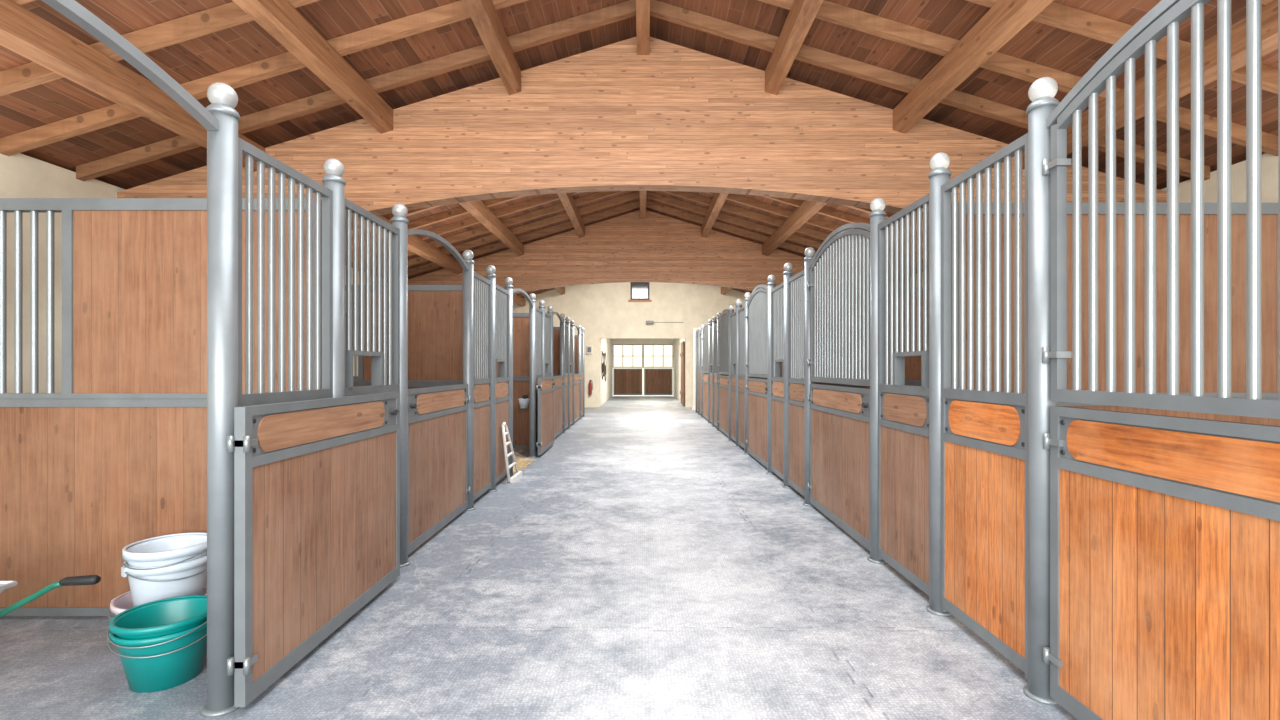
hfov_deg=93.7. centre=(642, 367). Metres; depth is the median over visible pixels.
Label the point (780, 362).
wall
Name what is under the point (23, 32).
purlin
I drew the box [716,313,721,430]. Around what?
post
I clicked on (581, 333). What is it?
stall
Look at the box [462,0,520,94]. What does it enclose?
purlin
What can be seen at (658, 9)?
rafter
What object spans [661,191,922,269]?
rafter
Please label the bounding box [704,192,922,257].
rafter
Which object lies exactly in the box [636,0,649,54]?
purlin
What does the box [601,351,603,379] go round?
halter
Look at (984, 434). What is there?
stall
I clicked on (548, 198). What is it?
rafter
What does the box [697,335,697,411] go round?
stall
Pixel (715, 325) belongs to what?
grille
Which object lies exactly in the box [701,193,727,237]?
purlin
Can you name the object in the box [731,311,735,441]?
stall
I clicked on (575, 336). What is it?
wall
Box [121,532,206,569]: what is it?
bucket
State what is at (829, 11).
rafter
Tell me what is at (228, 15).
rafter
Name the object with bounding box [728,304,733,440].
post
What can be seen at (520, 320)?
wall
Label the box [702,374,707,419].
door
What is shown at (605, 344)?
wall
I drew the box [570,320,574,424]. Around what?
post
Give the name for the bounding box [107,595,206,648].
bucket
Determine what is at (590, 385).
fire extinguisher
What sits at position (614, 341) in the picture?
door frame
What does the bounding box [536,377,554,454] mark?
door
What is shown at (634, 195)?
rafter
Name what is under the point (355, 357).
air vent
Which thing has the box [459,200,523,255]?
purlin
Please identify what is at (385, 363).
grille
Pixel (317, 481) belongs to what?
door
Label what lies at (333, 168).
post
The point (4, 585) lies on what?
tray
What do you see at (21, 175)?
wall
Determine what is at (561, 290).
purlin
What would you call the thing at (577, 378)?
door
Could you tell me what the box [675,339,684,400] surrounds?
wall
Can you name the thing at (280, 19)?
purlin
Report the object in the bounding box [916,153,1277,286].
wall
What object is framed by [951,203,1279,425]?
wall
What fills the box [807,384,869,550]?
door
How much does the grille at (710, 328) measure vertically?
1.015 m
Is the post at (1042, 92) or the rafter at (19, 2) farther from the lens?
the rafter at (19, 2)
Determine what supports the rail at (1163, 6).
attached to the post
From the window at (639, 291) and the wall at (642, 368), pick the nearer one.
the window at (639, 291)
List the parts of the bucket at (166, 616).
bail handle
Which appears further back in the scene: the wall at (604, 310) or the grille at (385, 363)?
the wall at (604, 310)
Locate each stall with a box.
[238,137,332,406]
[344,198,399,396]
[474,272,491,499]
[496,284,509,482]
[536,307,542,451]
[545,312,550,376]
[565,324,567,428]
[570,327,572,424]
[581,333,582,415]
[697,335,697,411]
[699,333,700,413]
[710,326,711,422]
[714,323,716,426]
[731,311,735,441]
[738,307,743,447]
[771,282,783,479]
[787,270,803,495]
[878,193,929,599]
[941,133,1027,679]
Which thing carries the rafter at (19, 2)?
attached to the ceiling
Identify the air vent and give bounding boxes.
[352,291,352,349]
[354,356,356,375]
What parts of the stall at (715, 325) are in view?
wood panel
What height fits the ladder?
0.690 m
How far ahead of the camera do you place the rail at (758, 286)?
8.21 m
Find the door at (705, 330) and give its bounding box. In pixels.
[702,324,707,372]
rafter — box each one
[0,0,319,95]
[0,0,527,155]
[12,0,35,4]
[76,0,635,180]
[352,192,581,260]
[352,196,523,247]
[352,205,442,232]
[358,191,624,270]
[376,191,639,275]
[408,200,639,275]
[408,209,639,278]
[520,288,553,297]
[646,191,821,248]
[646,200,816,253]
[646,209,804,257]
[650,0,1209,180]
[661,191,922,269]
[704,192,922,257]
[732,288,751,292]
[758,0,1277,155]
[762,196,922,244]
[843,205,922,228]
[966,0,1277,93]
[1262,0,1273,4]
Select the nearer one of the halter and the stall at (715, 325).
the stall at (715, 325)
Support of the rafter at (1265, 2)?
attached to the ceiling
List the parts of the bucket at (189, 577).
bail handle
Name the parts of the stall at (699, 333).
wood panel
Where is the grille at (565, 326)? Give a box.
[565,326,566,372]
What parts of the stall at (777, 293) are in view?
wood panel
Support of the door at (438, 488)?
attached to the post at (468, 276)
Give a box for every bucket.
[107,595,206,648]
[107,622,206,692]
[108,591,206,618]
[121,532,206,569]
[121,555,206,606]
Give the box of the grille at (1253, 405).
[1042,0,1279,418]
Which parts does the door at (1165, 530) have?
band plate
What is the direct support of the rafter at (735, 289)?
attached to the ceiling
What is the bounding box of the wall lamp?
[646,321,682,323]
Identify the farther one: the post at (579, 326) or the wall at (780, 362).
the post at (579, 326)
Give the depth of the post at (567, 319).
12.66 m
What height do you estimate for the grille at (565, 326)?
0.965 m
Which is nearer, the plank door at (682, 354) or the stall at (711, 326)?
the stall at (711, 326)
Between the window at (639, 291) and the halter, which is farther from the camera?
the halter
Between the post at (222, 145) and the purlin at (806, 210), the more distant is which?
the purlin at (806, 210)
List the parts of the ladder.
frame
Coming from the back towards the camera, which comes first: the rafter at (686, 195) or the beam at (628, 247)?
the beam at (628, 247)
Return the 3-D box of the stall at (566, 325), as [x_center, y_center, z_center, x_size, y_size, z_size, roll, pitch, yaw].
[-1.597,0.180,12.290,0.040,2.160,0.718,0,0,0]
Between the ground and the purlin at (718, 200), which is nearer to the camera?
the purlin at (718, 200)
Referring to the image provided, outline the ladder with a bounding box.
[502,422,521,482]
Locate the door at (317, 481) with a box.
[227,392,399,706]
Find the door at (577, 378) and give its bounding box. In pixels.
[574,374,580,422]
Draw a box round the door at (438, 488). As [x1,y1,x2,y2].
[408,384,470,554]
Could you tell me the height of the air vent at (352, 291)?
0.940 m
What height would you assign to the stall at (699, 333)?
2.210 m
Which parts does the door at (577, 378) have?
wood panel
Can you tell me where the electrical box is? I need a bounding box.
[586,345,591,353]
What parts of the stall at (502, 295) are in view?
wood panel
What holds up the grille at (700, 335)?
attached to the stall at (699, 333)
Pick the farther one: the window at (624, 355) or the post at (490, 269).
the window at (624, 355)
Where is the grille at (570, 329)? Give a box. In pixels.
[570,329,571,363]
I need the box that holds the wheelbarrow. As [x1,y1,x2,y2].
[0,575,100,617]
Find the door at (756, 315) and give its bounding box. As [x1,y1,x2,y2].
[746,288,766,377]
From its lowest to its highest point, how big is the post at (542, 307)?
2.370 m
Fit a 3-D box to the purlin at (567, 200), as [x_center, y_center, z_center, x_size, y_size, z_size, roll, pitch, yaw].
[-1.300,-2.893,9.550,0.124,0.242,6.500,0,0,0]
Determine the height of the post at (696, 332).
2.430 m
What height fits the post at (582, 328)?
2.370 m
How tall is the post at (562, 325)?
2.370 m
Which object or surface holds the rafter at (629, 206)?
attached to the ceiling
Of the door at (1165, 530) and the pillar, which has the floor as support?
the pillar
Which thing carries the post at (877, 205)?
on the floor
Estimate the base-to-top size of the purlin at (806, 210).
0.242 m
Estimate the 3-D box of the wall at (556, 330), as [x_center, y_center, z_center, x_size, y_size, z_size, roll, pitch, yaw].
[-3.502,0.200,12.700,3.687,2.140,0.050,0,0,0]
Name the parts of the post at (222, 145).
plate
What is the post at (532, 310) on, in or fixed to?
on the floor
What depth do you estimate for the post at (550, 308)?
10.30 m
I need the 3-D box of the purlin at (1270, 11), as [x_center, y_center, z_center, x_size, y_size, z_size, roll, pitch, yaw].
[3.900,-2.112,2.100,0.124,0.242,8.000,0,0,0]
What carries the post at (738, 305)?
on the floor
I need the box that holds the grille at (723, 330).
[718,312,728,374]
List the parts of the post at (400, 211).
plate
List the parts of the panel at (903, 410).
wood panel, band plate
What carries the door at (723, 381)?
attached to the post at (718, 314)
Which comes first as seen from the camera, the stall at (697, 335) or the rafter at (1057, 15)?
the rafter at (1057, 15)
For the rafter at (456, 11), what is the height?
1.722 m
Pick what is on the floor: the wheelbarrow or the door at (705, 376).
the wheelbarrow
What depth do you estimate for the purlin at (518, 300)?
18.65 m
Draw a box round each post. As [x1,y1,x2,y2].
[201,82,239,717]
[322,158,345,397]
[391,203,410,566]
[463,250,475,510]
[486,265,496,491]
[504,277,513,476]
[528,293,536,457]
[539,300,545,377]
[547,305,553,376]
[560,313,565,433]
[565,317,570,428]
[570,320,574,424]
[578,325,581,419]
[581,327,584,416]
[695,329,698,412]
[698,327,701,414]
[701,325,704,416]
[708,319,711,422]
[711,316,716,426]
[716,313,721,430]
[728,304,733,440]
[735,299,741,446]
[743,292,750,454]
[766,275,775,473]
[782,263,792,487]
[803,247,814,505]
[867,198,886,563]
[926,152,951,616]
[1023,77,1059,704]
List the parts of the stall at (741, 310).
wood panel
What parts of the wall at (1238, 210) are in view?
wood panel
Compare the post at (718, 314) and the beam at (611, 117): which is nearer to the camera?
the beam at (611, 117)
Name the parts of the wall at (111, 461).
wood panel, wood panel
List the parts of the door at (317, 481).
band plate, wood panel, latch plate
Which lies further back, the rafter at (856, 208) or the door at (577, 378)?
the door at (577, 378)
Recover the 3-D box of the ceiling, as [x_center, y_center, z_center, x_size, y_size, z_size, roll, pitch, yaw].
[0.000,-2.688,8.950,11.500,1.805,21.900,0,0,0]
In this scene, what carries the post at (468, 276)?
on the floor
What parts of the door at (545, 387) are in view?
wood panel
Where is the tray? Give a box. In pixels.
[0,581,17,592]
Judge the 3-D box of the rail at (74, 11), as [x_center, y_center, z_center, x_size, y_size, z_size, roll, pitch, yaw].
[-1.597,-0.955,1.470,0.040,0.146,1.518,0,0,0]
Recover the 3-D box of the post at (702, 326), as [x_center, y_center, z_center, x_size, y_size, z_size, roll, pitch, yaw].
[1.573,0.075,15.710,0.132,2.430,0.132,0,0,0]
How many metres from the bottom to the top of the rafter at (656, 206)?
1.722 m
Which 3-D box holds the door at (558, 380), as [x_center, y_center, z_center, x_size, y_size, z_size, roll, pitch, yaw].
[-1.597,0.700,11.113,0.082,1.110,1.424,0,0,0]
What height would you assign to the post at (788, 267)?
2.430 m
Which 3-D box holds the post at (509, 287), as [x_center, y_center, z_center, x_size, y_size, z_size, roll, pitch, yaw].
[-1.597,0.105,7.140,0.132,2.370,0.132,0,0,0]
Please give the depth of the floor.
2.98 m
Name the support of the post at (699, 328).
on the floor
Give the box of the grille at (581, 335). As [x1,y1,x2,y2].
[581,335,582,371]
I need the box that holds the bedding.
[513,448,536,472]
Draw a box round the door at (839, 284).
[807,229,869,385]
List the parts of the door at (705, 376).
wood panel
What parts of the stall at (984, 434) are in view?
wood panel, band plate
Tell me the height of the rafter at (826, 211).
1.722 m
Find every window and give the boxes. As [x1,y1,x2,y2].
[613,344,672,367]
[628,282,651,301]
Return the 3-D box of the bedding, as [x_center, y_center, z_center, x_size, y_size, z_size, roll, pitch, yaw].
[-3.206,1.255,7.921,3.494,0.066,2.942,0,0,0]
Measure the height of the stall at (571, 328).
2.160 m
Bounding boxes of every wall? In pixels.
[0,153,376,392]
[0,198,321,615]
[352,285,462,388]
[353,313,528,447]
[513,282,744,406]
[553,327,559,375]
[574,335,577,373]
[600,339,611,405]
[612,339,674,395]
[642,368,643,389]
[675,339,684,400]
[751,362,781,378]
[815,287,922,388]
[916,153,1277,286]
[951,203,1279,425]
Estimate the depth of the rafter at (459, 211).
9.74 m
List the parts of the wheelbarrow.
handle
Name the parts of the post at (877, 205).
plate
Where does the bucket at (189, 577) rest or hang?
in the bucket at (123, 602)
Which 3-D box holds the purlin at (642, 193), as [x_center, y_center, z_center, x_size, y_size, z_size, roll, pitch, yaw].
[0.000,-3.283,9.550,0.124,0.205,6.500,0,0,0]
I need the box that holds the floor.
[0,396,1077,719]
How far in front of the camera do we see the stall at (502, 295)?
6.78 m
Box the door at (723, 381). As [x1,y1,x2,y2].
[718,375,728,436]
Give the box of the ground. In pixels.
[613,390,672,395]
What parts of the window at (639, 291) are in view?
sill, pane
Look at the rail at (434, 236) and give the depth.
4.77 m
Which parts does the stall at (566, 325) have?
wood panel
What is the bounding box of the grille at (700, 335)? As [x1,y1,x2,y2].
[700,335,700,371]
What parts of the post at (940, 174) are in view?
plate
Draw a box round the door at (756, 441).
[746,378,766,467]
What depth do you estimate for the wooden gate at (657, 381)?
27.39 m
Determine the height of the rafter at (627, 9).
1.722 m
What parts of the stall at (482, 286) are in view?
wood panel, band plate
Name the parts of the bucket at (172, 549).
bail handle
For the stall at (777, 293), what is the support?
on the floor
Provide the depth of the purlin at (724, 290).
18.90 m
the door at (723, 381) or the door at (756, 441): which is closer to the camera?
the door at (756, 441)
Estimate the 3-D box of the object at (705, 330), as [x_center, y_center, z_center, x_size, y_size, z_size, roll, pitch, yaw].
[1.565,-0.474,14.881,0.068,1.199,1.559,0,0,0]
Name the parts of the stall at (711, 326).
wood panel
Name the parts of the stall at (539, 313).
wood panel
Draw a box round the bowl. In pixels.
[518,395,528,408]
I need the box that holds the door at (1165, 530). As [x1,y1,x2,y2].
[1043,406,1279,719]
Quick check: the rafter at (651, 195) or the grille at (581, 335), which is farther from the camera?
the grille at (581, 335)
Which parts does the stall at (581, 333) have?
wood panel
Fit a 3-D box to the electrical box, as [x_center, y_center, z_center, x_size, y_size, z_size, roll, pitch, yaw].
[-1.750,-0.600,19.561,0.180,0.280,0.078,0,0,0]
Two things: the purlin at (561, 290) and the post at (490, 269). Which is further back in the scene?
the purlin at (561, 290)
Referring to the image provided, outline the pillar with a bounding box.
[692,328,697,410]
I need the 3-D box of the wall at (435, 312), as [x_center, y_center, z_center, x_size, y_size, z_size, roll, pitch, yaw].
[-3.502,0.200,6.300,3.687,2.140,0.050,0,0,0]
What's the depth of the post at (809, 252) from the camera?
5.63 m
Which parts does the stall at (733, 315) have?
wood panel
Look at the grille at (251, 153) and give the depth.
2.65 m
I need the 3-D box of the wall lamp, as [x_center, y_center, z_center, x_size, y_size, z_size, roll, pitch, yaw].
[0.710,-1.490,19.520,1.220,0.100,0.160,0,0,0]
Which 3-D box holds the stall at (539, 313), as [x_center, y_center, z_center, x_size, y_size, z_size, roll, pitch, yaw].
[-1.597,0.180,9.090,0.040,2.160,0.718,0,0,0]
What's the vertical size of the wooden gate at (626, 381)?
1.220 m
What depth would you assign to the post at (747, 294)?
8.98 m
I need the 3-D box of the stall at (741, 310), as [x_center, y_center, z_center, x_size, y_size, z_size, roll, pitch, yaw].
[1.573,0.155,9.430,0.040,2.210,0.738,0,0,0]
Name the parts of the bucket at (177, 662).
bail handle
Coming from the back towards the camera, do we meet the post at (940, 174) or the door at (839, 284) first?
the door at (839, 284)
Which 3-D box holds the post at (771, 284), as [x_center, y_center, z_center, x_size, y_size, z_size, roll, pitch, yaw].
[1.573,0.075,7.340,0.132,2.430,0.132,0,0,0]
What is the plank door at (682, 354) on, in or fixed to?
in the wall at (677, 341)
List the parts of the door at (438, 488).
latch plate, band plate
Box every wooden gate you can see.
[613,368,641,394]
[644,368,672,394]
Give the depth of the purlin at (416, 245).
10.94 m
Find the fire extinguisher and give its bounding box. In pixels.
[588,380,592,394]
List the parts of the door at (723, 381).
wood panel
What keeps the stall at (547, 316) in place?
on the floor
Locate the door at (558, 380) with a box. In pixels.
[553,375,563,437]
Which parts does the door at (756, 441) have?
wood panel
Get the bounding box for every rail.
[42,0,218,130]
[408,229,468,270]
[513,288,532,306]
[553,312,562,322]
[747,285,766,305]
[809,223,869,268]
[1047,0,1179,127]
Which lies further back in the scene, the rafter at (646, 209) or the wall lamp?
the wall lamp
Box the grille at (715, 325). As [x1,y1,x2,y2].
[715,325,716,372]
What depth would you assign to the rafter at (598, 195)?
11.10 m
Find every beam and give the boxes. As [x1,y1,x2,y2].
[117,37,1166,220]
[408,210,803,294]
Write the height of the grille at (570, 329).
0.965 m
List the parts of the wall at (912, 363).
wood panel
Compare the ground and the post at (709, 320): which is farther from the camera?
the ground
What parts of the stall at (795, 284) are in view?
wood panel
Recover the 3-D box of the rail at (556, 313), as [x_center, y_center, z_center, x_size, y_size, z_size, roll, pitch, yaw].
[-1.597,-0.955,11.110,0.040,0.146,1.438,0,0,0]
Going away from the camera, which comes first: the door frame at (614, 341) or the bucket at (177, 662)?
the bucket at (177, 662)
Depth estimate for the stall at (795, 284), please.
6.13 m
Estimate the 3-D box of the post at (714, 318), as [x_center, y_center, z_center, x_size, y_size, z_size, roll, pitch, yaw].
[1.573,0.075,13.200,0.132,2.430,0.132,0,0,0]
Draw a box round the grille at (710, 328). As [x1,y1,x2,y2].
[710,328,711,363]
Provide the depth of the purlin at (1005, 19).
4.74 m
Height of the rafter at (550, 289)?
1.722 m
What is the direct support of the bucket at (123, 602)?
on the floor
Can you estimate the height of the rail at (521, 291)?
0.146 m
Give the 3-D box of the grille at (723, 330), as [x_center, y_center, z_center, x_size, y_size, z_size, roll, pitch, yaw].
[1.565,-0.474,11.531,0.068,1.199,1.559,0,0,0]
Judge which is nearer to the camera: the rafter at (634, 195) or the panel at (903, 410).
the panel at (903, 410)
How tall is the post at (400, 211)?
2.370 m
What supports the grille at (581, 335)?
attached to the stall at (581, 333)
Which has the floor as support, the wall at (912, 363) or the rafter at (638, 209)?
the wall at (912, 363)
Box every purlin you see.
[0,0,264,171]
[232,0,392,133]
[352,216,462,274]
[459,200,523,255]
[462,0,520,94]
[513,294,525,306]
[554,287,564,294]
[558,193,584,237]
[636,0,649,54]
[640,191,645,218]
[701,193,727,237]
[721,287,731,294]
[762,200,826,255]
[765,0,823,94]
[893,0,1053,133]
[1022,0,1277,169]
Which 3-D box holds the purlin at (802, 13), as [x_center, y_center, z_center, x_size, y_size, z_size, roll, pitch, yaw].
[1.300,-2.893,2.100,0.124,0.242,8.000,0,0,0]
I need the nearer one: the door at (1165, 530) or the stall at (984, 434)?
the door at (1165, 530)
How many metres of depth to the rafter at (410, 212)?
9.06 m
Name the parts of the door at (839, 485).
band plate, latch plate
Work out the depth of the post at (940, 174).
3.15 m
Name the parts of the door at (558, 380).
wood panel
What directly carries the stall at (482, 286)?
on the floor
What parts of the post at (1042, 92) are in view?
plate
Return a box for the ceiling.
[0,0,1277,277]
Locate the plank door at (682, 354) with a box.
[680,341,684,404]
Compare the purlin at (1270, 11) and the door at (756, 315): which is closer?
the purlin at (1270, 11)
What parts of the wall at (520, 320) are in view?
wood panel, wood panel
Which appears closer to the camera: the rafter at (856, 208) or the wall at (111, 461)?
the wall at (111, 461)
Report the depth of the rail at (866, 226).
4.72 m
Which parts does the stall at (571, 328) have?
wood panel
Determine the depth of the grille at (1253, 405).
1.77 m

